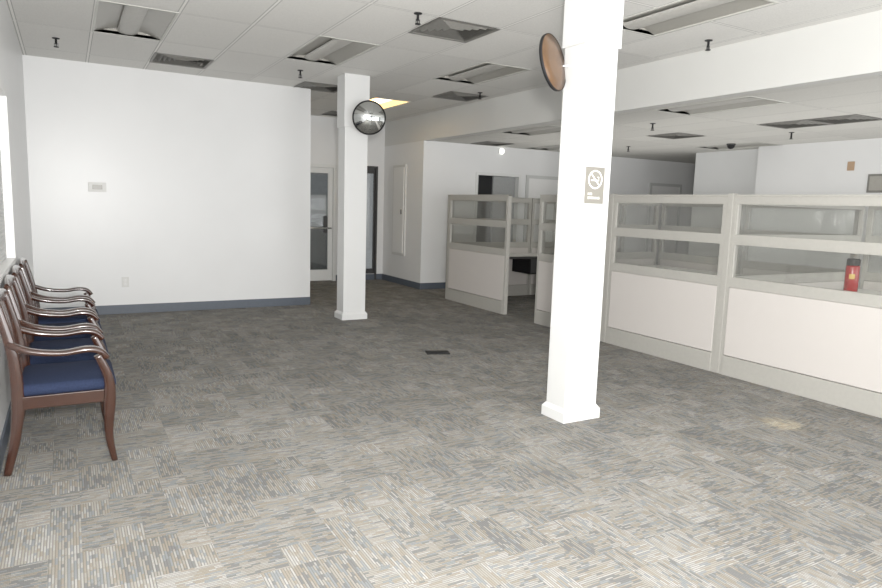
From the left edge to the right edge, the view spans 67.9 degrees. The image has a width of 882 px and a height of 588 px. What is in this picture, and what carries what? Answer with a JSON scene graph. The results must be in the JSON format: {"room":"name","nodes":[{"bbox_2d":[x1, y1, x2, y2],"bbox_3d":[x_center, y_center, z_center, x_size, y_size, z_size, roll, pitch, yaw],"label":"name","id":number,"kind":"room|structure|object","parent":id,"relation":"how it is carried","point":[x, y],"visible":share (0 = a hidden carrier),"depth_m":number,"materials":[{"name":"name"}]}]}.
{"room":"office waiting area","nodes":[
{"label":"office waiting area","id":0,"kind":"room"},
{"bbox_2d":[0,0,33,437],"bbox_3d":[-2.220,-0.513,2.963,0.150,3.096,11.420,-3,9,-29],"label":"wall","id":1,"kind":"structure","parent":0,"point":[11,60],"depth_m":5.90,"materials":[{"name":"white paint"}]},
{"bbox_2d":[0,401,10,472],"bbox_3d":[-2.163,0.969,3.144,0.012,0.115,11.288,-3,9,-29],"label":"baseboard","id":2,"kind":"structure","parent":1,"relation":"attached to","point":[4,438],"depth_m":3.87,"materials":[{"name":"plastic"}]},
{"bbox_2d":[0,79,15,282],"bbox_3d":[-2.979,-0.795,4.322,0.128,1.350,1.980,-3,9,-29],"label":"window","id":3,"kind":"structure","parent":1,"relation":"in","point":[7,231],"depth_m":5.11,"materials":[{"name":"white glass"}]},
{"bbox_2d":[0,147,6,263],"bbox_3d":[-2.977,-0.779,4.326,0.005,1.227,1.850,-3,9,-29],"label":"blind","id":4,"kind":"object","parent":3,"relation":"attached to","point":[3,178],"depth_m":5.11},
{"bbox_2d":[22,55,310,307],"bbox_3d":[-3.431,-1.319,8.713,3.460,3.096,0.120,-3,9,-29],"label":"wall","id":5,"kind":"structure","parent":0,"point":[207,179],"depth_m":8.54,"materials":[{"name":"white paint"}]},
{"bbox_2d":[88,182,106,191],"bbox_3d":[-4.273,-1.329,8.148,0.200,0.115,0.027,-3,9,-29],"label":"thermostat","id":6,"kind":"object","parent":5,"relation":"attached to","point":[92,186],"visible":1,"depth_m":8.14,"materials":[{"name":"plastic"}]},
{"bbox_2d":[122,277,128,286],"bbox_3d":[-4.069,-0.155,8.450,0.084,0.130,0.012,-3,9,-29],"label":"wall outlet","id":7,"kind":"object","parent":5,"relation":"attached to","point":[125,280],"visible":1,"depth_m":8.45,"materials":[{"name":"white plastic"}]},
{"bbox_2d":[43,297,309,314],"bbox_3d":[-3.443,0.166,8.854,3.460,0.115,0.012,-3,9,-29],"label":"baseboard","id":8,"kind":"structure","parent":5,"relation":"attached to","point":[224,304],"depth_m":8.91,"materials":[{"name":"plastic"}]},
{"bbox_2d":[310,172,327,269],"bbox_3d":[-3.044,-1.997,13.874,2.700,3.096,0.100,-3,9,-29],"label":"window","id":9,"kind":"structure","parent":0,"point":[318,181],"depth_m":14.11,"materials":[{"name":"clear glass"}]},
{"bbox_2d":[310,115,384,274],"bbox_3d":[-2.279,-1.790,12.496,2.540,3.096,0.120,-3,9,-29],"label":"wall","id":10,"kind":"structure","parent":0,"point":[324,130],"depth_m":12.60,"materials":[{"name":"white paint"}]},
{"bbox_2d":[310,163,336,280],"bbox_3d":[-2.432,-1.344,12.437,0.900,2.220,0.146,-3,9,-29],"label":"door","id":11,"kind":"structure","parent":10,"relation":"in","point":[329,227],"depth_m":12.57,"materials":[{"name":"paint"}]},
{"bbox_2d":[336,274,381,280],"bbox_3d":[-1.622,-0.334,13.015,1.000,0.115,0.012,-3,9,-29],"label":"baseboard","id":12,"kind":"structure","parent":10,"relation":"attached to","point":[367,276],"depth_m":13.14,"materials":[{"name":"plastic"}]},
{"bbox_2d":[366,166,377,279],"bbox_3d":[-1.490,-1.399,12.983,0.440,2.240,0.120,-3,9,-29],"label":"door","id":13,"kind":"structure","parent":10,"relation":"in","point":[373,170],"depth_m":13.03,"materials":[{"name":"metal"}]},
{"bbox_2d":[0,279,881,587],"bbox_3d":[2.923,0.629,7.663,13.630,0.100,14.150,-3,9,-29],"label":"floor","id":14,"kind":"structure","parent":0,"point":[293,446],"depth_m":3.79,"materials":[{"name":"carpet"}]},
{"bbox_2d":[3,275,108,406],"bbox_3d":[-2.587,0.354,4.441,0.574,0.975,0.634,-3,9,-29],"label":"armchair","id":15,"kind":"object","parent":14,"relation":"on","point":[11,285],"visible":0.47,"depth_m":4.38,"materials":[{"name":"brown wood"}]},
{"bbox_2d":[12,265,102,340],"bbox_3d":[-2.933,0.263,5.043,0.574,0.975,0.634,-3,9,-29],"label":"armchair","id":16,"kind":"object","parent":14,"relation":"on","point":[17,271],"visible":0.41,"depth_m":5.07,"materials":[{"name":"brown wood"}]},
{"bbox_2d":[0,288,117,475],"bbox_3d":[-2.222,0.450,3.805,0.574,0.975,0.634,-3,9,-29],"label":"armchair","id":17,"kind":"object","parent":14,"relation":"on","point":[36,386],"visible":1,"depth_m":3.65,"materials":[{"name":"brown wood"}]},
{"bbox_2d":[18,257,99,323],"bbox_3d":[-3.274,0.171,5.648,0.574,0.975,0.634,-3,9,-29],"label":"armchair","id":18,"kind":"object","parent":14,"relation":"on","point":[22,262],"visible":0.45,"depth_m":5.50,"materials":[{"name":"brown wood"}]},
{"bbox_2d":[334,73,369,319],"bbox_3d":[-1.149,-1.217,8.477,0.350,3.096,0.280,-3,9,-29],"label":"column","id":19,"kind":"structure","parent":14,"relation":"on","point":[352,89],"depth_m":8.38,"materials":[{"name":"white paint"}]},
{"bbox_2d":[352,100,385,134],"bbox_3d":[-0.892,-2.192,8.147,0.375,0.418,0.223,4,8,16],"label":"convex mirror","id":20,"kind":"object","parent":19,"relation":"attached to","point":[368,117],"visible":1,"depth_m":8.11,"materials":[{"name":"white mirror"}]},
{"bbox_2d":[425,350,449,354],"bbox_3d":[-0.035,0.602,6.763,0.240,0.013,0.140,0,8,-10],"label":"outlet box","id":21,"kind":"object","parent":14,"relation":"on","point":[436,351],"visible":1,"depth_m":6.73,"materials":[{"name":"black plastic"}]},
{"bbox_2d":[445,195,556,298],"bbox_3d":[1.073,-0.804,11.199,2.220,1.690,0.076,-3,9,-29],"label":"wall","id":22,"kind":"structure","parent":14,"relation":"on","point":[517,281],"depth_m":11.37,"materials":[{"name":"paint"}]},
{"bbox_2d":[509,253,536,258],"bbox_3d":[1.323,-0.286,10.962,1.900,0.741,0.658,-3,9,-29],"label":"desk","id":23,"kind":"object","parent":14,"relation":"on","point":[511,255],"visible":0.15,"depth_m":10.68,"materials":[{"name":"laminate"}]},
{"bbox_2d":[512,259,536,273],"bbox_3d":[1.470,-0.490,10.949,0.320,0.259,0.512,-3,9,-29],"label":"drawer","id":24,"kind":"object","parent":23,"relation":"attached to","point":[529,266],"visible":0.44,"depth_m":10.77,"materials":[{"name":"black plastic"}]},
{"bbox_2d":[541,0,623,423],"bbox_3d":[1.000,-0.637,4.629,0.340,3.096,0.250,-3,9,-29],"label":"column","id":25,"kind":"structure","parent":14,"relation":"on","point":[592,29],"depth_m":4.55,"materials":[{"name":"white paint"}]},
{"bbox_2d":[539,33,568,91],"bbox_3d":[0.743,-1.547,4.384,0.111,0.374,0.378,8,10,38],"label":"convex mirror","id":26,"kind":"object","parent":25,"relation":"attached to","point":[551,56],"visible":1,"depth_m":4.34,"materials":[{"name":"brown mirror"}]},
{"bbox_2d":[584,166,604,203],"bbox_3d":[1.060,-0.749,4.523,0.170,0.250,0.008,-3,9,-29],"label":"no smoking sign","id":27,"kind":"object","parent":25,"relation":"attached to","point":[594,178],"visible":1,"depth_m":4.52,"materials":[{"name":"beige plastic"}]},
{"bbox_2d":[543,202,659,264],"bbox_3d":[2.236,-0.500,9.196,2.130,1.690,0.076,-3,9,-29],"label":"wall","id":28,"kind":"structure","parent":14,"relation":"on","point":[635,258],"depth_m":9.51,"materials":[{"name":"paint"}]},
{"bbox_2d":[602,194,617,341],"bbox_3d":[1.934,-0.288,7.499,0.068,1.700,0.038,-3,9,-29],"label":"post","id":29,"kind":"object","parent":14,"relation":"on","point":[612,195],"visible":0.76,"depth_m":7.48,"materials":[{"name":"metal"}]},
{"bbox_2d":[447,194,881,417],"bbox_3d":[1.881,-0.313,7.715,0.198,1.690,6.850,-3,9,-29],"label":"wall","id":30,"kind":"structure","parent":14,"relation":"on","point":[824,345],"depth_m":6.10,"materials":[{"name":"paint"}]},
{"bbox_2d":[843,258,860,291],"bbox_3d":[3.307,-0.149,5.273,0.100,0.270,0.100,-3,9,-29],"label":"fire extinguisher","id":31,"kind":"object","parent":30,"relation":"on","point":[852,271],"visible":0.81,"depth_m":5.24,"materials":[{"name":"red metal"}]},
{"bbox_2d":[641,265,737,274],"bbox_3d":[3.561,0.124,8.416,0.660,0.740,2.650,-3,9,-29],"label":"desk","id":32,"kind":"object","parent":14,"relation":"on","point":[657,266],"visible":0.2,"depth_m":9.04,"materials":[{"name":"laminate"}]},
{"bbox_2d":[713,193,735,372],"bbox_3d":[2.685,-0.089,6.186,0.068,1.700,0.058,-3,9,-29],"label":"post","id":33,"kind":"object","parent":14,"relation":"on","point":[730,195],"visible":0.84,"depth_m":6.17,"materials":[{"name":"metal"}]},
{"bbox_2d":[617,203,881,290],"bbox_3d":[3.762,-0.402,8.812,0.076,1.690,6.770,-3,9,-29],"label":"wall","id":34,"kind":"structure","parent":14,"relation":"on","point":[706,263],"depth_m":8.42,"materials":[{"name":"paint"}]},
{"bbox_2d":[735,204,864,289],"bbox_3d":[3.646,-0.127,6.730,2.130,1.690,0.076,-3,9,-29],"label":"wall","id":35,"kind":"structure","parent":14,"relation":"on","point":[830,280],"depth_m":6.85,"materials":[{"name":"paint"}]},
{"bbox_2d":[858,289,881,294],"bbox_3d":[4.681,0.420,6.458,0.660,0.740,1.500,-3,9,-29],"label":"desk","id":36,"kind":"object","parent":14,"relation":"on","point":[859,290],"visible":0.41,"depth_m":6.96,"materials":[{"name":"laminate"}]},
{"bbox_2d":[5,0,881,121],"bbox_3d":[-0.197,-2.345,5.371,5.880,0.020,14.050,-3,9,-29],"label":"ceiling","id":37,"kind":"structure","parent":0,"point":[246,40],"depth_m":6.32,"materials":[{"name":"tile"}]},
{"bbox_2d":[52,37,59,47],"bbox_3d":[-3.965,-2.619,6.747,0.070,0.150,0.070,-3,9,-29],"label":"sprinkler head","id":38,"kind":"object","parent":37,"relation":"attached to","point":[55,38],"visible":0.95,"depth_m":6.74},
{"bbox_2d":[92,0,178,40],"bbox_3d":[-2.846,-2.539,6.051,0.635,0.070,1.220,-3,9,-29],"label":"ceiling light fixture","id":39,"kind":"object","parent":37,"relation":"attached to","point":[113,18],"visible":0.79,"depth_m":6.09,"materials":[{"name":"metal"}]},
{"bbox_2d":[117,5,147,34],"bbox_3d":[-2.847,-2.535,6.052,0.190,0.036,1.180,-3,9,-29],"label":"basket","id":40,"kind":"object","parent":39,"relation":"on","point":[131,19],"depth_m":6.05,"materials":[{"name":"metal"}]},
{"bbox_2d":[149,52,213,68],"bbox_3d":[-3.045,-2.768,7.675,0.635,0.086,0.610,-3,9,-29],"label":"ceiling vent","id":41,"kind":"object","parent":37,"relation":"in","point":[160,58],"visible":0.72,"depth_m":7.74,"materials":[{"name":"metal"}]},
{"bbox_2d":[294,81,336,92],"bbox_3d":[-1.687,-2.922,9.137,0.635,0.086,0.610,-3,9,-29],"label":"ceiling vent","id":42,"kind":"object","parent":37,"relation":"in","point":[313,86],"visible":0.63,"depth_m":9.15,"materials":[{"name":"metal"}]},
{"bbox_2d":[321,111,336,115],"bbox_3d":[-1.784,-3.289,11.861,0.635,0.086,0.610,-3,9,-29],"label":"ceiling vent","id":43,"kind":"object","parent":37,"relation":"in","point":[330,113],"visible":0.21,"depth_m":11.86,"materials":[{"name":"metal"}]},
{"bbox_2d":[284,35,379,65],"bbox_3d":[-1.189,-2.613,6.988,0.635,0.070,1.220,-3,9,-29],"label":"ceiling light fixture","id":44,"kind":"object","parent":37,"relation":"attached to","point":[322,49],"visible":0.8,"depth_m":7.05,"materials":[{"name":"metal"}]},
{"bbox_2d":[304,39,351,60],"bbox_3d":[-1.189,-2.609,6.988,0.190,0.036,1.180,-3,9,-29],"label":"basket","id":45,"kind":"object","parent":44,"relation":"on","point":[329,46],"depth_m":6.99,"materials":[{"name":"metal"}]},
{"bbox_2d":[370,97,409,108],"bbox_3d":[-1.033,-3.085,10.549,0.635,0.070,1.220,-3,9,-29],"label":"ceiling light fixture","id":46,"kind":"object","parent":37,"relation":"attached to","point":[385,103],"visible":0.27,"depth_m":10.44,"materials":[{"name":"yellow"}]},
{"bbox_2d":[372,99,390,103],"bbox_3d":[-1.033,-3.081,10.550,0.190,0.036,1.180,-3,9,-29],"label":"basket","id":47,"kind":"object","parent":46,"relation":"on","point":[379,101],"depth_m":10.31,"materials":[{"name":"beige plastic"}]},
{"bbox_2d":[414,12,421,24],"bbox_3d":[-0.193,-2.335,5.485,0.070,0.150,0.070,-3,9,-29],"label":"sprinkler head","id":48,"kind":"object","parent":37,"relation":"attached to","point":[415,13],"visible":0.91,"depth_m":5.48},
{"bbox_2d":[408,17,500,42],"bbox_3d":[0.114,-2.446,5.987,0.635,0.086,0.610,-3,9,-29],"label":"ceiling vent","id":49,"kind":"object","parent":37,"relation":"in","point":[440,27],"visible":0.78,"depth_m":6.02,"materials":[{"name":"metal"}]},
{"bbox_2d":[433,91,488,101],"bbox_3d":[0.270,-2.917,9.548,0.635,0.086,0.610,-3,9,-29],"label":"ceiling vent","id":50,"kind":"object","parent":37,"relation":"in","point":[459,96],"visible":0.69,"depth_m":9.59,"materials":[{"name":"metal"}]},
{"bbox_2d":[433,62,530,84],"bbox_3d":[0.468,-2.688,7.924,0.635,0.070,1.220,-3,9,-29],"label":"ceiling light fixture","id":51,"kind":"object","parent":37,"relation":"attached to","point":[483,72],"visible":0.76,"depth_m":8.01,"materials":[{"name":"metal"}]},
{"bbox_2d":[449,64,507,80],"bbox_3d":[0.468,-2.684,7.925,0.190,0.036,1.180,-3,9,-29],"label":"basket","id":52,"kind":"object","parent":51,"relation":"on","point":[460,76],"depth_m":7.92,"materials":[{"name":"metal"}]},
{"bbox_2d":[622,0,777,36],"bbox_3d":[1.969,-2.291,5.299,0.635,0.070,1.220,-3,9,-29],"label":"ceiling light fixture","id":53,"kind":"object","parent":37,"relation":"attached to","point":[682,14],"visible":0.78,"depth_m":5.38,"materials":[{"name":"metal"}]},
{"bbox_2d":[623,0,734,29],"bbox_3d":[1.969,-2.287,5.300,0.190,0.036,1.180,-3,9,-29],"label":"basket","id":54,"kind":"object","parent":53,"relation":"on","point":[691,6],"depth_m":5.36,"materials":[{"name":"metal"}]},
{"bbox_2d":[705,39,712,50],"bbox_3d":[2.473,-2.330,6.058,0.070,0.150,0.070,-3,9,-29],"label":"sprinkler head","id":55,"kind":"object","parent":37,"relation":"attached to","point":[708,41],"visible":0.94,"depth_m":6.05},
{"bbox_2d":[476,175,500,241],"bbox_3d":[0.524,-1.620,13.590,2.000,2.640,0.100,-3,9,-29],"label":"wall","id":56,"kind":"structure","parent":0,"point":[484,182],"depth_m":13.72,"materials":[{"name":"paint"}]},
{"bbox_2d":[426,141,694,282],"bbox_3d":[2.989,-1.550,13.628,7.480,2.640,0.120,-3,9,-29],"label":"wall","id":57,"kind":"structure","parent":0,"point":[453,167],"depth_m":12.35,"materials":[{"name":"white paint"}]},
{"bbox_2d":[420,282,445,288],"bbox_3d":[0.082,-0.160,12.099,1.050,0.115,0.012,-3,9,-29],"label":"baseboard","id":58,"kind":"structure","parent":57,"relation":"attached to","point":[439,285],"depth_m":11.97,"materials":[{"name":"plastic"}]},
{"bbox_2d":[473,172,520,241],"bbox_3d":[1.027,-1.218,12.550,1.020,2.150,0.150,-3,9,-29],"label":"door","id":59,"kind":"structure","parent":57,"relation":"in","point":[506,184],"depth_m":12.60,"materials":[{"name":"paint"}]},
{"bbox_2d":[523,175,557,241],"bbox_3d":[2.053,-1.254,13.050,1.000,2.150,0.030,-3,9,-29],"label":"door","id":60,"kind":"structure","parent":57,"relation":"in","point":[535,186],"depth_m":12.91,"materials":[{"name":"white wood"}]},
{"bbox_2d":[645,183,681,264],"bbox_3d":[4.968,-1.385,14.697,1.000,2.150,0.030,-3,9,-29],"label":"door","id":61,"kind":"structure","parent":57,"relation":"in","point":[673,212],"depth_m":14.68,"materials":[{"name":"grey wood"}]},
{"bbox_2d":[382,10,881,282],"bbox_3d":[2.336,-0.927,7.103,0.120,3.096,14.170,-3,9,-29],"label":"wall","id":62,"kind":"structure","parent":0,"point":[850,47],"depth_m":6.93,"materials":[{"name":"white paint"}]},
{"bbox_2d":[392,164,406,255],"bbox_3d":[-0.803,-1.586,12.430,0.052,1.700,0.540,-3,9,-29],"label":"electrical panel","id":63,"kind":"object","parent":62,"relation":"attached to","point":[399,171],"visible":1,"depth_m":12.37,"materials":[{"name":"white metal"}]},
{"bbox_2d":[382,274,419,288],"bbox_3d":[-0.783,-0.246,12.543,0.012,0.115,1.650,-3,9,-29],"label":"baseboard","id":64,"kind":"structure","parent":62,"relation":"attached to","point":[397,280],"depth_m":12.48,"materials":[{"name":"plastic"}]},
{"bbox_2d":[434,74,881,163],"bbox_3d":[6.067,-2.050,8.039,7.380,0.020,12.400,-3,9,-29],"label":"ceiling","id":65,"kind":"structure","parent":0,"point":[862,95],"depth_m":8.50,"materials":[{"name":"tile"}]},
{"bbox_2d":[471,141,513,145],"bbox_3d":[0.915,-2.728,11.723,0.610,0.086,0.610,-3,9,-29],"label":"ceiling vent","id":66,"kind":"object","parent":65,"relation":"in","point":[489,143],"visible":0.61,"depth_m":11.75,"materials":[{"name":"metal"}]},
{"bbox_2d":[498,125,560,135],"bbox_3d":[1.435,-2.420,9.586,0.610,0.070,1.220,-3,9,-29],"label":"ceiling light fixture","id":67,"kind":"object","parent":65,"relation":"attached to","point":[547,129],"visible":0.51,"depth_m":9.79,"materials":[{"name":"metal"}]},
{"bbox_2d":[511,126,559,132],"bbox_3d":[1.435,-2.416,9.587,0.190,0.036,1.180,-3,9,-29],"label":"ceiling light","id":68,"kind":"object","parent":67,"relation":"on","point":[544,127],"depth_m":9.59,"materials":[{"name":"metal"}]},
{"bbox_2d":[524,145,559,150],"bbox_3d":[2.126,-2.730,12.061,0.610,0.070,1.220,-3,9,-29],"label":"ceiling light fixture","id":69,"kind":"object","parent":65,"relation":"attached to","point":[551,147],"visible":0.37,"depth_m":12.45,"materials":[{"name":"plastic"}]},
{"bbox_2d":[534,145,559,148],"bbox_3d":[2.126,-2.726,12.062,0.190,0.036,1.180,-3,9,-29],"label":"ceiling light","id":70,"kind":"object","parent":69,"relation":"on","point":[554,145],"depth_m":12.24,"materials":[{"name":"metal"}]},
{"bbox_2d":[648,132,703,138],"bbox_3d":[3.477,-2.379,9.697,0.610,0.086,0.610,-3,9,-29],"label":"ceiling vent","id":71,"kind":"object","parent":65,"relation":"in","point":[677,135],"visible":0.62,"depth_m":9.71,"materials":[{"name":"metal"}]},
{"bbox_2d":[697,145,727,149],"bbox_3d":[4.743,-2.526,11.134,0.626,0.070,0.559,-3,9,-29],"label":"ceiling light fixture","id":72,"kind":"object","parent":65,"relation":"attached to","point":[718,147],"depth_m":11.33,"materials":[{"name":"plastic"}]},
{"bbox_2d":[653,96,788,115],"bbox_3d":[2.936,-2.023,6.961,0.610,0.070,1.220,-3,9,-29],"label":"ceiling light fixture","id":73,"kind":"object","parent":65,"relation":"attached to","point":[748,101],"visible":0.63,"depth_m":7.02,"materials":[{"name":"plastic"}]},
{"bbox_2d":[668,97,764,111],"bbox_3d":[2.936,-2.019,6.962,0.190,0.036,1.180,-3,9,-29],"label":"ceiling light","id":74,"kind":"object","parent":73,"relation":"on","point":[747,99],"depth_m":6.93,"materials":[{"name":"metal"}]},
{"bbox_2d":[726,143,735,148],"bbox_3d":[4.673,-2.378,10.562,0.140,0.087,0.140,-3,9,-29],"label":"security camera","id":75,"kind":"object","parent":65,"relation":"attached to","point":[729,145],"visible":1,"depth_m":10.52,"materials":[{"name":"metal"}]},
{"bbox_2d":[733,142,779,148],"bbox_3d":[4.989,-2.461,10.705,0.636,0.070,0.916,-3,9,-29],"label":"ceiling light fixture","id":76,"kind":"object","parent":65,"relation":"attached to","point":[741,145],"depth_m":10.76,"materials":[{"name":"plastic"}]},
{"bbox_2d":[707,143,765,147],"bbox_3d":[4.919,-2.480,10.861,0.190,0.036,1.180,-3,9,-29],"label":"ceiling light","id":77,"kind":"object","parent":76,"relation":"on","point":[746,143],"depth_m":10.81,"materials":[{"name":"metal"}]},
{"bbox_2d":[760,119,830,128],"bbox_3d":[4.378,-2.140,8.122,0.610,0.086,0.610,-3,9,-29],"label":"ceiling vent","id":78,"kind":"object","parent":65,"relation":"in","point":[797,123],"visible":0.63,"depth_m":8.15,"materials":[{"name":"metal"}]},
{"bbox_2d":[805,114,881,124],"bbox_3d":[4.678,-2.061,7.597,0.610,0.086,0.610,-3,9,-29],"label":"ceiling vent","id":79,"kind":"object","parent":65,"relation":"in","point":[855,118],"visible":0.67,"depth_m":7.61,"materials":[{"name":"metal"}]},
{"bbox_2d":[688,149,758,258],"bbox_3d":[6.024,-1.400,13.203,1.644,2.640,4.219,5,8,26],"label":"wall","id":80,"kind":"structure","parent":0,"point":[721,172],"depth_m":11.98,"materials":[{"name":"white paint"}]},
{"bbox_2d":[748,138,881,288],"bbox_3d":[7.601,-0.549,7.203,0.350,2.640,9.060,-3,9,-29],"label":"wall","id":81,"kind":"structure","parent":0,"point":[818,167],"depth_m":10.06,"materials":[{"name":"white paint"}]},
{"bbox_2d":[847,161,854,170],"bbox_3d":[5.993,-1.870,9.581,0.010,0.130,0.100,-3,9,-29],"label":"wall sign","id":82,"kind":"object","parent":81,"relation":"attached to","point":[850,166],"visible":1,"depth_m":9.57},
{"bbox_2d":[866,174,881,192],"bbox_3d":[6.206,-1.557,9.215,0.022,0.260,0.400,-3,9,-29],"label":"wall picture","id":83,"kind":"object","parent":81,"relation":"attached to","point":[874,183],"visible":1,"depth_m":9.29,"materials":[{"name":"paper"}]},
{"bbox_2d":[868,176,881,189],"bbox_3d":[6.198,-1.557,9.211,0.002,0.200,0.340,-3,9,-29],"label":"print","id":84,"kind":"object","parent":83,"relation":"attached to","point":[874,182],"depth_m":9.29,"materials":[{"name":"paper"}]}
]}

